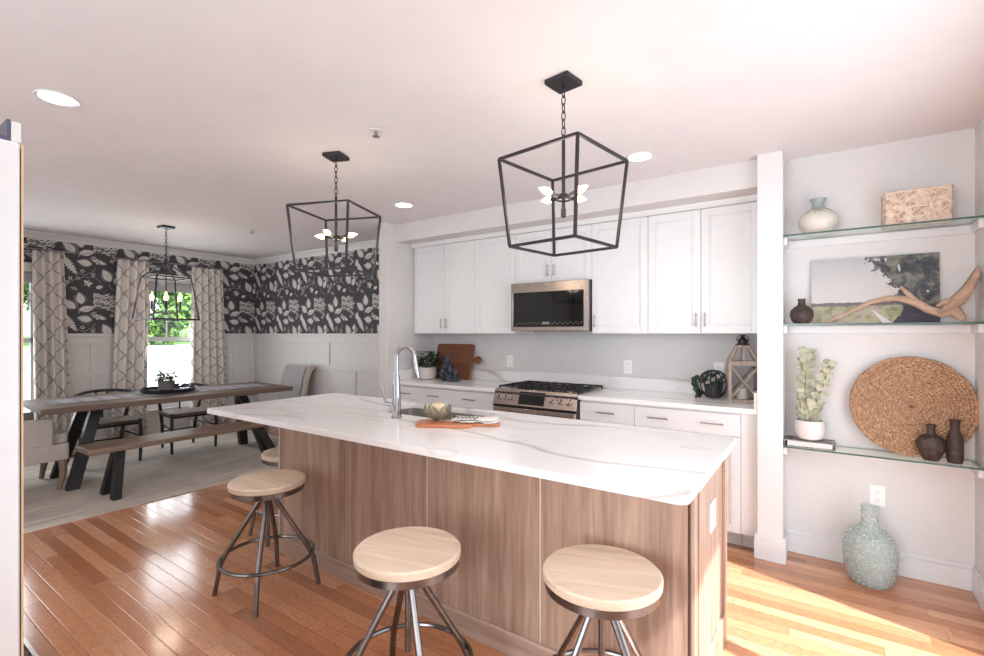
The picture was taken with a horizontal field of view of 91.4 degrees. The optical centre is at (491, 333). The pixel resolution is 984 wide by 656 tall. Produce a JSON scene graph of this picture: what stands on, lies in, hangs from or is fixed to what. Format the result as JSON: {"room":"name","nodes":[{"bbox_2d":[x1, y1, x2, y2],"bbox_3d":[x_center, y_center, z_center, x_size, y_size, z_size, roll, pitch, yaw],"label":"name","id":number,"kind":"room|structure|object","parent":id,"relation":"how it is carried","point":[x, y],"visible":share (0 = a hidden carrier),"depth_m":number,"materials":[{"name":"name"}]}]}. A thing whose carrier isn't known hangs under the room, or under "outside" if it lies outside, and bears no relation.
{"room":"kitchen","nodes":[
{"label":"kitchen","id":0,"kind":"room"},
{"bbox_2d":[24,237,254,441],"bbox_3d":[-4.675,0.140,5.837,0.154,2.500,4.100,0,0,35],"label":"wall","id":1,"kind":"structure","parent":0,"point":[90,274],"depth_m":5.79,"materials":[{"name":"grey paper"}]},
{"bbox_2d":[24,262,33,411],"bbox_3d":[-5.239,0.150,4.926,0.140,1.840,1.060,0,0,35],"label":"window","id":2,"kind":"structure","parent":1,"relation":"in","point":[28,310],"depth_m":5.24,"materials":[{"name":"white paint"}]},
{"bbox_2d":[24,272,31,282],"bbox_3d":[-5.241,-0.610,4.928,0.025,0.119,0.820,0,0,35],"label":"roller shade","id":3,"kind":"object","parent":2,"relation":"attached to","point":[27,275],"depth_m":5.21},
{"bbox_2d":[24,247,77,253],"bbox_3d":[-5.152,-0.915,4.933,0.095,0.022,1.392,0,0,35],"label":"curtain rod","id":4,"kind":"object","parent":1,"relation":"attached to","point":[24,247],"visible":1,"depth_m":5.29,"materials":[{"name":"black metal"}]},
{"bbox_2d":[32,250,73,453],"bbox_3d":[-4.847,0.235,5.306,0.090,2.270,0.352,0,0,35],"label":"curtain","id":5,"kind":"object","parent":4,"relation":"hanging from","point":[50,328],"visible":0.76,"depth_m":5.28,"materials":[{"name":"fabric"}]},
{"bbox_2d":[24,230,254,264],"bbox_3d":[-4.618,-1.074,5.737,0.062,0.072,3.700,0,0,35],"label":"trim","id":6,"kind":"structure","parent":1,"relation":"attached to","point":[27,233],"depth_m":5.92,"materials":[{"name":"white paint"}]},
{"bbox_2d":[68,334,253,454],"bbox_3d":[-4.635,0.695,5.736,0.035,1.390,3.680,0,0,35],"label":"trim","id":7,"kind":"structure","parent":1,"relation":"attached to","point":[93,340],"depth_m":5.74,"materials":[{"name":"beige paint"}]},
{"bbox_2d":[143,273,194,412],"bbox_3d":[-4.268,0.150,6.334,0.140,1.840,0.960,0,0,35],"label":"window","id":8,"kind":"structure","parent":1,"relation":"in","point":[169,342],"depth_m":6.37,"materials":[{"name":"white paint"}]},
{"bbox_2d":[149,281,191,292],"bbox_3d":[-4.270,-0.610,6.335,0.025,0.119,0.720,0,0,35],"label":"roller shade","id":9,"kind":"object","parent":8,"relation":"attached to","point":[185,286],"depth_m":6.36,"materials":[{"name":"fabric"}]},
{"bbox_2d":[111,256,229,269],"bbox_3d":[-4.189,-0.915,6.328,0.095,0.022,1.402,0,0,35],"label":"curtain rod","id":10,"kind":"object","parent":1,"relation":"attached to","point":[111,256],"visible":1,"depth_m":6.25,"materials":[{"name":"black metal"}]},
{"bbox_2d":[110,259,148,440],"bbox_3d":[-4.444,0.235,5.891,0.090,2.270,0.412,0,0,35],"label":"curtain","id":11,"kind":"object","parent":10,"relation":"hanging from","point":[130,351],"visible":0.77,"depth_m":5.90,"materials":[{"name":"fabric"}]},
{"bbox_2d":[190,267,228,427],"bbox_3d":[-3.914,0.235,6.660,0.092,2.270,0.522,0,0,35],"label":"curtain","id":12,"kind":"object","parent":10,"relation":"hanging from","point":[207,347],"visible":0.79,"depth_m":6.62,"materials":[{"name":"fabric"}]},
{"bbox_2d":[255,247,378,401],"bbox_3d":[-2.127,0.140,6.415,3.394,2.500,0.254,0,0,35],"label":"wall","id":13,"kind":"structure","parent":0,"point":[288,300],"depth_m":6.36,"materials":[{"name":"grey paper"}]},
{"bbox_2d":[253,240,378,264],"bbox_3d":[-2.214,-1.074,6.288,3.394,0.072,0.062,0,0,35],"label":"trim","id":14,"kind":"structure","parent":13,"relation":"attached to","point":[372,243],"depth_m":6.38,"materials":[{"name":"white paint"}]},
{"bbox_2d":[254,334,378,429],"bbox_3d":[-2.200,0.695,6.295,3.370,1.390,0.035,0,0,35],"label":"trim","id":15,"kind":"structure","parent":13,"relation":"attached to","point":[318,338],"depth_m":6.29,"materials":[{"name":"beige paint"}]},
{"bbox_2d":[379,222,432,398],"bbox_3d":[-0.896,0.140,5.098,0.125,2.500,0.685,0,0,35],"label":"wall","id":16,"kind":"structure","parent":0,"point":[396,259],"depth_m":4.87,"materials":[{"name":"paint"}]},
{"bbox_2d":[0,0,983,258],"bbox_3d":[-2.200,-1.170,2.460,8.064,0.120,6.850,0,0,35],"label":"ceiling","id":17,"kind":"structure","parent":0,"point":[202,119],"depth_m":2.27,"materials":[{"name":"paint"}]},
{"bbox_2d":[33,89,79,107],"bbox_3d":[-2.050,-1.106,2.262,0.168,0.006,0.168,0,0,35],"label":"recessed light","id":18,"kind":"object","parent":17,"relation":"in","point":[49,96],"visible":1,"depth_m":2.26,"materials":[{"name":"white paint"}]},
{"bbox_2d":[131,225,199,320],"bbox_3d":[-3.374,-0.623,4.970,0.446,0.972,0.446,0,0,31],"label":"lantern chandelier","id":19,"kind":"object","parent":17,"relation":"hanging from","point":[152,305],"visible":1,"depth_m":4.94,"materials":[{"name":"metal"}]},
{"bbox_2d":[286,151,380,276],"bbox_3d":[-0.970,-0.742,2.985,0.411,0.735,0.411,0,0,14],"label":"cage pendant","id":20,"kind":"object","parent":17,"relation":"hanging from","point":[335,156],"visible":1,"depth_m":2.96,"materials":[{"name":"metal"}]},
{"bbox_2d":[370,128,381,137],"bbox_3d":[-0.633,-1.091,2.619,0.064,0.036,0.064,0,0,35],"label":"sprinkler head","id":21,"kind":"object","parent":17,"relation":"attached to","point":[375,131],"visible":1,"depth_m":2.61},
{"bbox_2d":[394,202,413,207],"bbox_3d":[-0.760,-1.106,4.146,0.168,0.006,0.168,0,0,35],"label":"recessed light","id":22,"kind":"object","parent":17,"relation":"in","point":[402,204],"visible":1,"depth_m":4.15,"materials":[{"name":"white paint"}]},
{"bbox_2d":[497,70,628,256],"bbox_3d":[0.313,-0.742,2.104,0.411,0.735,0.411,0,0,43],"label":"cage pendant","id":23,"kind":"object","parent":17,"relation":"hanging from","point":[563,82],"visible":1,"depth_m":2.09,"materials":[{"name":"metal"}]},
{"bbox_2d":[551,191,559,197],"bbox_3d":[0.271,-0.601,2.073,0.047,0.025,0.020,0,0,-36],"label":"socket","id":24,"kind":"object","parent":23,"relation":"attached to","point":[555,194],"depth_m":2.07,"materials":[{"name":"metal"}]},
{"bbox_2d":[567,190,573,196],"bbox_3d":[0.344,-0.601,2.062,0.020,0.025,0.047,0,0,-36],"label":"socket","id":25,"kind":"object","parent":23,"relation":"attached to","point":[571,193],"depth_m":2.06,"materials":[{"name":"metal"}]},
{"bbox_2d":[626,152,653,161],"bbox_3d":[0.928,-1.106,3.010,0.168,0.006,0.168,0,0,35],"label":"recessed light","id":26,"kind":"object","parent":17,"relation":"in","point":[638,156],"visible":0.99,"depth_m":3.00,"materials":[{"name":"white paint"}]},
{"bbox_2d":[24,428,983,655],"bbox_3d":[-2.200,1.420,2.460,8.064,0.060,6.850,0,0,35],"label":"floor","id":27,"kind":"structure","parent":0,"point":[138,580],"depth_m":2.47,"materials":[{"name":"brown wood"}]},
{"bbox_2d":[0,119,23,655],"bbox_3d":[-1.396,0.493,0.696,0.812,1.754,0.928,0,0,35],"label":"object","id":28,"kind":"object","parent":27,"relation":"on","point":[11,152],"visible":1,"depth_m":0.86,"materials":[{"name":"metal"}]},
{"bbox_2d":[24,638,38,655],"bbox_3d":[-2.036,1.386,2.051,0.300,0.006,0.120,0,0,35],"label":"floor vent","id":29,"kind":"object","parent":27,"relation":"in","point":[27,645],"visible":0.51,"depth_m":2.10,"materials":[{"name":"metal"}]},
{"bbox_2d":[24,430,278,533],"bbox_3d":[-3.523,1.385,4.939,2.290,0.010,3.230,0,0,35],"label":"area rug","id":30,"kind":"object","parent":27,"relation":"on","point":[198,465],"visible":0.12,"depth_m":4.63,"materials":[{"name":"carpet"}]},
{"bbox_2d":[24,412,68,489],"bbox_3d":[-4.256,0.892,4.098,0.662,0.986,0.867,0,0,35],"label":"upholstered armchair","id":31,"kind":"object","parent":30,"relation":"on","point":[44,443],"visible":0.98,"depth_m":4.14,"materials":[{"name":"beige fabric"}]},
{"bbox_2d":[53,427,67,443],"bbox_3d":[-4.171,0.929,4.220,0.530,0.079,0.570,0,0,35],"label":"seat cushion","id":32,"kind":"object","parent":31,"relation":"on","point":[59,436],"depth_m":4.27,"materials":[{"name":"beige fabric"}]},
{"bbox_2d":[73,389,142,469],"bbox_3d":[-4.141,0.997,5.166,0.501,0.767,0.603,0,0,39],"label":"dining chair","id":33,"kind":"object","parent":30,"relation":"on","point":[124,420],"visible":0.49,"depth_m":5.20,"materials":[{"name":"black paint"}]},
{"bbox_2d":[24,382,292,490],"bbox_3d":[-3.414,1.005,5.125,0.920,0.750,2.220,0,0,38],"label":"dining table","id":34,"kind":"object","parent":30,"relation":"on","point":[91,411],"visible":0.77,"depth_m":4.55,"materials":[{"name":"brown wood"}]},
{"bbox_2d":[45,393,168,404],"bbox_3d":[-3.749,0.628,4.699,0.406,0.005,0.886,0,0,38],"label":"table runner","id":35,"kind":"object","parent":34,"relation":"on","point":[89,399],"depth_m":4.63,"materials":[{"name":"fabric"}]},
{"bbox_2d":[173,383,269,393],"bbox_3d":[-3.132,0.628,5.500,0.406,0.005,1.010,0,0,38],"label":"table runner","id":36,"kind":"object","parent":34,"relation":"on","point":[242,385],"depth_m":5.57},
{"bbox_2d":[137,385,197,393],"bbox_3d":[-3.469,0.601,5.151,0.519,0.050,0.519,0,0,-22],"label":"serving tray","id":37,"kind":"object","parent":36,"relation":"on","point":[147,390],"visible":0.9,"depth_m":5.00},
{"bbox_2d":[153,369,181,389],"bbox_3d":[-3.461,0.496,5.121,0.280,0.238,0.295,0,0,35],"label":"succulent plant","id":38,"kind":"object","parent":37,"relation":"on","point":[167,382],"visible":0.97,"depth_m":5.07,"materials":[{"name":"green plant"}]},
{"bbox_2d":[179,379,190,388],"bbox_3d":[-3.378,0.556,5.282,0.120,0.115,0.120,0,0,35],"label":"bud vase","id":39,"kind":"object","parent":37,"relation":"on","point":[184,384],"visible":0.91,"depth_m":5.25,"materials":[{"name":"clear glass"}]},
{"bbox_2d":[75,421,275,500],"bbox_3d":[-2.862,1.157,4.604,0.330,0.445,1.689,0,0,35],"label":"bench","id":40,"kind":"object","parent":30,"relation":"on","point":[112,483],"visible":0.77,"depth_m":4.17,"materials":[{"name":"brown wood"}]},
{"bbox_2d":[158,383,217,454],"bbox_3d":[-3.699,0.997,5.808,0.501,0.767,0.603,0,0,37],"label":"dining chair","id":41,"kind":"object","parent":30,"relation":"on","point":[196,411],"visible":0.57,"depth_m":5.77,"materials":[{"name":"black paint"}]},
{"bbox_2d":[247,364,315,434],"bbox_3d":[-2.755,0.900,6.220,0.540,0.970,0.731,0,0,35],"label":"upholstered armchair","id":42,"kind":"object","parent":30,"relation":"on","point":[297,376],"visible":0.25,"depth_m":6.31,"materials":[{"name":"beige fabric"}]},
{"bbox_2d":[277,365,306,399],"bbox_3d":[-2.658,0.681,6.362,0.470,0.490,0.151,0,0,35],"label":"cushion","id":43,"kind":"object","parent":42,"relation":"on","point":[295,376],"depth_m":6.32,"materials":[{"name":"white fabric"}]},
{"bbox_2d":[248,447,278,535],"bbox_3d":[-1.422,1.111,3.398,0.485,0.562,0.485,0,0,25],"label":"bar stool","id":44,"kind":"object","parent":27,"relation":"on","point":[270,457],"visible":0.17,"depth_m":3.27,"materials":[{"name":"brown wood"}]},
{"bbox_2d":[212,469,320,617],"bbox_3d":[-1.219,1.091,2.609,0.485,0.602,0.485,0,0,32],"label":"bar stool","id":45,"kind":"object","parent":27,"relation":"on","point":[266,486],"visible":1,"depth_m":2.55,"materials":[{"name":"brown wood"}]},
{"bbox_2d":[345,526,473,655],"bbox_3d":[-0.306,1.085,1.748,0.485,0.614,0.485,0,0,21],"label":"bar stool","id":46,"kind":"object","parent":27,"relation":"on","point":[404,560],"visible":1,"depth_m":1.71,"materials":[{"name":"brown wood"}]},
{"bbox_2d":[400,385,454,405],"bbox_3d":[-0.512,0.949,4.863,0.763,0.883,0.634,0,0,35],"label":"base cabinet","id":47,"kind":"object","parent":27,"relation":"on","point":[422,394],"visible":0.15,"depth_m":4.60,"materials":[{"name":"white paint"}]},
{"bbox_2d":[392,369,529,391],"bbox_3d":[-0.313,0.439,4.732,1.246,0.135,0.624,0,0,35],"label":"countertop","id":48,"kind":"structure","parent":47,"relation":"on","point":[480,379],"depth_m":4.73,"materials":[{"name":"white stone"}]},
{"bbox_2d":[412,350,442,379],"bbox_3d":[-0.670,0.324,5.011,0.340,0.302,0.361,0,0,-12],"label":"potted plant","id":49,"kind":"object","parent":48,"relation":"on","point":[428,372],"visible":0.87,"depth_m":4.94,"materials":[{"name":"green plant"}]},
{"bbox_2d":[439,354,460,381],"bbox_3d":[-0.424,0.344,4.789,0.229,0.274,0.172,0,0,35],"label":"stone sculpture","id":50,"kind":"object","parent":48,"relation":"on","point":[448,373],"visible":1,"depth_m":4.75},
{"bbox_2d":[435,344,481,379],"bbox_3d":[-0.361,0.295,5.054,0.605,0.368,0.110,0,0,35],"label":"leaning board","id":51,"kind":"object","parent":48,"relation":"on","point":[461,355],"visible":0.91,"depth_m":5.03,"materials":[{"name":"brown wood"}]},
{"bbox_2d":[453,389,494,409],"bbox_3d":[-0.001,0.949,4.511,0.473,0.883,0.634,0,0,35],"label":"drawer","id":52,"kind":"object","parent":27,"relation":"on","point":[461,398],"visible":0.19,"depth_m":4.28,"materials":[{"name":"white paint"}]},
{"bbox_2d":[278,409,726,655],"bbox_3d":[-0.141,0.949,2.639,2.510,0.883,0.696,0,0,35],"label":"kitchen island","id":53,"kind":"object","parent":27,"relation":"on","point":[506,525],"visible":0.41,"depth_m":2.11,"materials":[{"name":"brown wood"}]},
{"bbox_2d":[207,393,735,504],"bbox_3d":[-0.349,0.491,2.628,2.910,0.030,0.980,0,0,35],"label":"island countertop","id":54,"kind":"structure","parent":53,"relation":"on","point":[662,465],"depth_m":2.12,"materials":[{"name":"white stone"}]},
{"bbox_2d":[380,345,420,418],"bbox_3d":[-0.516,0.269,2.692,0.243,0.412,0.060,0,0,12],"label":"kitchen faucet","id":55,"kind":"object","parent":54,"relation":"on","point":[395,404],"visible":1,"depth_m":2.68,"materials":[{"name":"silver metal"}]},
{"bbox_2d":[389,408,484,418],"bbox_3d":[-0.354,0.599,2.929,0.720,0.183,0.370,0,0,35],"label":"sink","id":56,"kind":"object","parent":54,"relation":"in","point":[419,412],"visible":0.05,"depth_m":3.22,"materials":[{"name":"metal"}]},
{"bbox_2d":[415,419,499,428],"bbox_3d":[-0.176,0.468,2.482,0.435,0.016,0.160,0,0,8],"label":"cutting board","id":57,"kind":"object","parent":54,"relation":"on","point":[424,423],"visible":0.87,"depth_m":2.45,"materials":[{"name":"wood"}]},
{"bbox_2d":[424,402,451,420],"bbox_3d":[-0.286,0.412,2.530,0.148,0.094,0.148,0,0,35],"label":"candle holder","id":58,"kind":"object","parent":57,"relation":"on","point":[437,411],"visible":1,"depth_m":2.49,"materials":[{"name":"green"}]},
{"bbox_2d":[450,415,499,423],"bbox_3d":[-0.087,0.444,2.489,0.241,0.024,0.116,0,0,15],"label":"kitchen towel","id":59,"kind":"object","parent":57,"relation":"on","point":[471,419],"visible":1,"depth_m":2.47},
{"bbox_2d":[709,498,715,533],"bbox_3d":[0.904,0.745,1.964,0.008,0.116,0.108,0,0,35],"label":"power outlet","id":60,"kind":"object","parent":53,"relation":"attached to","point":[712,507],"visible":1,"depth_m":1.95,"materials":[{"name":"white plastic"}]},
{"bbox_2d":[493,380,605,419],"bbox_3d":[0.482,0.907,4.106,0.766,0.925,0.704,0,0,35],"label":"gas range","id":61,"kind":"object","parent":27,"relation":"on","point":[542,398],"visible":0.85,"depth_m":3.91,"materials":[{"name":"metal"}]},
{"bbox_2d":[501,384,605,394],"bbox_3d":[0.515,0.481,4.155,0.766,0.018,0.585,0,0,35],"label":"cooktop","id":62,"kind":"object","parent":61,"relation":"in","point":[527,389],"depth_m":4.00,"materials":[{"name":"metal"}]},
{"bbox_2d":[543,544,663,655],"bbox_3d":[0.362,1.085,1.585,0.485,0.614,0.485,0,0,13],"label":"bar stool","id":63,"kind":"object","parent":27,"relation":"on","point":[616,585],"visible":1,"depth_m":1.52,"materials":[{"name":"brown wood"}]},
{"bbox_2d":[580,400,634,425],"bbox_3d":[1.011,0.949,3.812,0.423,0.883,0.634,0,0,35],"label":"base cabinet","id":64,"kind":"object","parent":27,"relation":"on","point":[597,411],"visible":0.21,"depth_m":3.57,"materials":[{"name":"white paint"}]},
{"bbox_2d":[578,376,756,414],"bbox_3d":[1.335,0.439,3.595,1.210,0.135,0.624,0,0,35],"label":"countertop","id":65,"kind":"structure","parent":64,"relation":"on","point":[673,393],"depth_m":3.65,"materials":[{"name":"white stone"}]},
{"bbox_2d":[691,370,726,397],"bbox_3d":[1.619,0.372,3.526,0.235,0.213,0.217,0,0,-30],"label":"planter","id":66,"kind":"object","parent":65,"relation":"on","point":[713,389],"visible":0.96,"depth_m":3.50,"materials":[{"name":"metal"}]},
{"bbox_2d":[704,384,721,397],"bbox_3d":[1.627,0.422,3.530,0.120,0.094,0.120,0,0,35],"label":"plant pot","id":67,"kind":"object","parent":66,"relation":"on","point":[719,386],"depth_m":3.48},
{"bbox_2d":[726,335,756,403],"bbox_3d":[1.749,0.241,3.349,0.197,0.468,0.197,0,0,21],"label":"wooden lantern","id":68,"kind":"object","parent":65,"relation":"on","point":[741,375],"visible":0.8,"depth_m":3.28,"materials":[{"name":"brown wood"}]},
{"bbox_2d":[635,404,742,544],"bbox_3d":[1.468,0.949,3.497,0.683,0.883,0.634,0,0,35],"label":"base cabinet","id":69,"kind":"object","parent":27,"relation":"on","point":[670,418],"visible":0.3,"depth_m":3.16,"materials":[{"name":"white paint"}]},
{"bbox_2d":[741,413,756,547],"bbox_3d":[1.667,0.949,3.097,0.095,0.883,0.088,0,0,35],"label":"trim","id":70,"kind":"structure","parent":27,"relation":"on","point":[748,421],"depth_m":3.06,"materials":[{"name":"white paint"}]},
{"bbox_2d":[842,503,898,589],"bbox_3d":[2.113,1.177,2.685,0.252,0.425,0.252,0,0,35],"label":"vase","id":71,"kind":"object","parent":27,"relation":"on","point":[870,553],"visible":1,"depth_m":2.61,"materials":[{"name":"ceramic"}]},
{"bbox_2d":[397,159,756,244],"bbox_3d":[0.521,-1.020,4.196,3.231,0.177,0.559,0,0,35],"label":"wall","id":72,"kind":"structure","parent":0,"point":[739,179],"depth_m":3.64,"materials":[{"name":"paint"}]},
{"bbox_2d":[433,331,756,381],"bbox_3d":[0.677,0.140,4.532,3.358,2.500,0.170,0,0,35],"label":"wall","id":73,"kind":"structure","parent":0,"point":[657,356],"depth_m":4.22,"materials":[{"name":"paint"}]},
{"bbox_2d":[417,240,475,333],"bbox_3d":[-0.389,-0.447,4.936,0.753,0.894,0.374,0,0,35],"label":"upper cabinet","id":74,"kind":"object","parent":73,"relation":"attached to","point":[445,273],"visible":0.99,"depth_m":4.80,"materials":[{"name":"white paint"}]},
{"bbox_2d":[414,249,417,333],"bbox_3d":[-0.709,-0.447,5.190,0.059,0.894,0.316,0,0,35],"label":"trim","id":75,"kind":"structure","parent":74,"relation":"attached to","point":[415,250],"depth_m":5.07,"materials":[{"name":"white paint"}]},
{"bbox_2d":[410,194,756,248],"bbox_3d":[0.567,-0.913,4.255,3.221,0.037,0.350,0,0,35],"label":"trim","id":76,"kind":"structure","parent":74,"relation":"attached to","point":[750,198],"depth_m":3.82,"materials":[{"name":"white paint"}]},
{"bbox_2d":[470,369,529,381],"bbox_3d":[-0.141,0.423,4.981,1.246,0.104,0.020,0,0,35],"label":"backsplash","id":77,"kind":"structure","parent":73,"relation":"attached to","point":[497,375],"depth_m":4.82,"materials":[{"name":"white stone"}]},
{"bbox_2d":[475,235,533,333],"bbox_3d":[0.120,-0.447,4.606,0.454,0.894,0.339,0,0,35],"label":"upper cabinet","id":78,"kind":"object","parent":73,"relation":"attached to","point":[495,262],"visible":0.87,"depth_m":4.48,"materials":[{"name":"white paint"}]},
{"bbox_2d":[507,355,512,366],"bbox_3d":[0.176,0.275,4.769,0.072,0.116,0.008,0,0,35],"label":"power outlet","id":79,"kind":"object","parent":73,"relation":"attached to","point":[509,357],"visible":1,"depth_m":4.76,"materials":[{"name":"white plastic"}]},
{"bbox_2d":[516,224,591,283],"bbox_3d":[0.600,-0.668,4.254,0.732,0.452,0.374,0,0,35],"label":"upper cabinet","id":80,"kind":"object","parent":73,"relation":"attached to","point":[531,267],"visible":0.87,"depth_m":4.11,"materials":[{"name":"white paint"}]},
{"bbox_2d":[511,279,591,330],"bbox_3d":[0.586,-0.230,4.239,0.732,0.420,0.407,0,0,35],"label":"microwave oven","id":81,"kind":"object","parent":80,"relation":"attached to","point":[566,305],"visible":0.99,"depth_m":4.04,"materials":[{"name":"metal"}]},
{"bbox_2d":[530,372,606,387],"bbox_3d":[0.690,0.422,4.408,0.774,0.105,0.020,0,0,35],"label":"backsplash","id":82,"kind":"structure","parent":73,"relation":"attached to","point":[534,376],"depth_m":4.38,"materials":[{"name":"white stone"}]},
{"bbox_2d":[592,217,648,333],"bbox_3d":[1.089,-0.447,3.916,0.453,0.894,0.374,0,0,35],"label":"upper cabinet","id":83,"kind":"object","parent":73,"relation":"attached to","point":[619,275],"visible":0.94,"depth_m":3.79,"materials":[{"name":"white paint"}]},
{"bbox_2d":[624,360,631,373],"bbox_3d":[1.158,0.285,4.092,0.072,0.116,0.008,0,0,35],"label":"power outlet","id":84,"kind":"object","parent":73,"relation":"attached to","point":[627,363],"visible":1,"depth_m":4.09,"materials":[{"name":"white plastic"}]},
{"bbox_2d":[607,376,725,395],"bbox_3d":[1.506,0.423,3.844,1.210,0.104,0.020,0,0,35],"label":"backsplash","id":85,"kind":"structure","parent":73,"relation":"attached to","point":[631,383],"depth_m":3.95,"materials":[{"name":"white stone"}]},
{"bbox_2d":[648,202,756,333],"bbox_3d":[1.587,-0.447,3.573,0.753,0.894,0.374,0,0,35],"label":"upper cabinet","id":86,"kind":"object","parent":73,"relation":"attached to","point":[702,263],"visible":0.98,"depth_m":3.43,"materials":[{"name":"white paint"}]},
{"bbox_2d":[714,362,723,377],"bbox_3d":[1.743,0.280,3.688,0.072,0.116,0.008,0,0,35],"label":"power outlet","id":87,"kind":"object","parent":73,"relation":"attached to","point":[719,366],"visible":0.68,"depth_m":3.69,"materials":[{"name":"white plastic"}]},
{"bbox_2d":[757,150,784,538],"bbox_3d":[1.768,0.140,3.035,0.137,2.500,0.235,0,0,35],"label":"wall column","id":88,"kind":"structure","parent":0,"point":[771,165],"depth_m":2.94,"materials":[{"name":"white paint"}]},
{"bbox_2d":[754,531,787,564],"bbox_3d":[1.756,1.315,3.018,0.169,0.150,0.225,0,0,35],"label":"baseboard","id":89,"kind":"structure","parent":88,"relation":"attached to","point":[768,548],"depth_m":2.93,"materials":[{"name":"white paint"}]},
{"bbox_2d":[785,128,974,564],"bbox_3d":[2.418,0.140,3.076,1.161,2.500,0.590,0,0,35],"label":"wall niche","id":90,"kind":"object","parent":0,"point":[929,511],"visible":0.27,"depth_m":2.83,"materials":[{"name":"paint"}]},
{"bbox_2d":[869,485,884,506],"bbox_3d":[2.263,0.953,2.819,0.072,0.116,0.008,0,0,35],"label":"power outlet","id":91,"kind":"object","parent":90,"relation":"attached to","point":[876,493],"visible":0.94,"depth_m":2.82,"materials":[{"name":"white plastic"}]},
{"bbox_2d":[874,489,880,494],"bbox_3d":[2.262,0.929,2.817,0.034,0.028,0.002,0,0,35],"label":"receptacle","id":92,"kind":"object","parent":91,"relation":"attached to","point":[876,491],"depth_m":2.82,"materials":[{"name":"white plastic"}]},
{"bbox_2d":[874,497,880,502],"bbox_3d":[2.262,0.977,2.817,0.034,0.028,0.002,0,0,35],"label":"receptacle","id":93,"kind":"object","parent":91,"relation":"attached to","point":[876,499],"depth_m":2.82,"materials":[{"name":"white plastic"}]},
{"bbox_2d":[785,528,974,590],"bbox_3d":[2.240,1.320,2.830,0.874,0.140,0.016,0,0,35],"label":"baseboard","id":94,"kind":"structure","parent":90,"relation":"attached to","point":[949,573],"depth_m":2.73,"materials":[{"name":"white paint"}]},
{"bbox_2d":[783,215,983,240],"bbox_3d":[2.185,-0.592,2.750,0.872,0.010,0.209,0,0,35],"label":"glass shelf","id":95,"kind":"object","parent":90,"relation":"attached to","point":[962,220],"visible":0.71,"depth_m":2.69,"materials":[{"name":"glass"}]},
{"bbox_2d":[798,197,838,232],"bbox_3d":[1.970,-0.705,2.899,0.206,0.214,0.206,0,0,35],"label":"vase","id":96,"kind":"object","parent":95,"relation":"on","point":[818,218],"visible":0.84,"depth_m":2.84,"materials":[{"name":"grey ceramic"}]},
{"bbox_2d":[881,184,953,224],"bbox_3d":[2.331,-0.693,2.639,0.290,0.190,0.098,0,0,33],"label":"box","id":97,"kind":"object","parent":95,"relation":"on","point":[935,202],"visible":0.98,"depth_m":2.60,"materials":[{"name":"brown wood"}]},
{"bbox_2d":[783,440,983,470],"bbox_3d":[2.185,0.687,2.750,0.872,0.010,0.209,0,0,35],"label":"glass shelf","id":98,"kind":"object","parent":90,"relation":"attached to","point":[846,450],"visible":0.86,"depth_m":2.68,"materials":[{"name":"glass"}]},
{"bbox_2d":[784,435,835,450],"bbox_3d":[1.926,0.662,2.911,0.256,0.038,0.140,0,0,34],"label":"book","id":99,"kind":"object","parent":98,"relation":"on","point":[824,444],"visible":0.91,"depth_m":2.86,"materials":[{"name":"paper"}]},
{"bbox_2d":[793,347,836,440],"bbox_3d":[1.948,0.361,2.909,0.200,0.564,0.159,0,0,3],"label":"plant","id":100,"kind":"object","parent":99,"relation":"on","point":[809,426],"visible":1,"depth_m":2.89,"materials":[{"name":"green plant"}]},
{"bbox_2d":[849,356,978,456],"bbox_3d":[2.345,0.405,2.686,0.556,0.553,0.078,0,0,36],"label":"disc","id":101,"kind":"object","parent":98,"relation":"on","point":[879,401],"visible":0.92,"depth_m":2.69,"materials":[{"name":"wicker"}]},
{"bbox_2d":[916,424,946,461],"bbox_3d":[2.364,0.585,2.585,0.125,0.193,0.123,0,0,35],"label":"bottle","id":102,"kind":"object","parent":98,"relation":"on","point":[931,447],"visible":1,"depth_m":2.55,"materials":[{"name":"ceramic"}]},
{"bbox_2d":[946,419,963,463],"bbox_3d":[2.441,0.568,2.531,0.070,0.227,0.070,0,0,35],"label":"vase","id":103,"kind":"object","parent":98,"relation":"on","point":[954,438],"visible":1,"depth_m":2.51,"materials":[{"name":"ceramic"}]},
{"bbox_2d":[783,322,983,325],"bbox_3d":[2.185,-0.054,2.750,0.872,0.010,0.209,0,0,35],"label":"glass shelf","id":104,"kind":"object","parent":90,"relation":"attached to","point":[913,323],"visible":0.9,"depth_m":2.64,"materials":[{"name":"glass"}]},
{"bbox_2d":[790,299,813,323],"bbox_3d":[1.874,-0.135,2.905,0.125,0.150,0.122,0,0,35],"label":"vase","id":105,"kind":"object","parent":104,"relation":"on","point":[801,313],"visible":1,"depth_m":2.87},
{"bbox_2d":[811,252,939,322],"bbox_3d":[2.231,-0.254,2.820,0.590,0.392,0.047,0,0,35],"label":"landscape painting","id":106,"kind":"object","parent":104,"relation":"on","point":[838,286],"visible":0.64,"depth_m":2.81},
{"bbox_2d":[823,266,981,322],"bbox_3d":[2.244,-0.206,2.664,0.672,0.288,0.108,0,0,35],"label":"branch","id":107,"kind":"object","parent":104,"relation":"on","point":[951,307],"visible":0.99,"depth_m":2.54,"materials":[{"name":"wood"}]},
{"bbox_2d":[975,116,983,578],"bbox_3d":[0.932,0.140,0.032,0.150,2.500,6.110,0,0,35],"label":"wall","id":108,"kind":"structure","parent":0,"point":[979,129],"depth_m":2.51,"materials":[{"name":"paint"}]},
{"bbox_2d":[783,218,983,478],"bbox_3d":[2.194,0.076,2.763,0.874,1.326,0.180,0,0,35],"label":"trim","id":109,"kind":"structure","parent":108,"relation":"attached to","point":[978,224],"depth_m":2.78,"materials":[{"name":"white paint"}]},
{"bbox_2d":[972,566,983,611],"bbox_3d":[2.412,1.320,2.323,0.016,0.140,0.624,0,0,35],"label":"baseboard","id":110,"kind":"structure","parent":108,"relation":"attached to","point":[977,579],"depth_m":2.49,"materials":[{"name":"white paint"}]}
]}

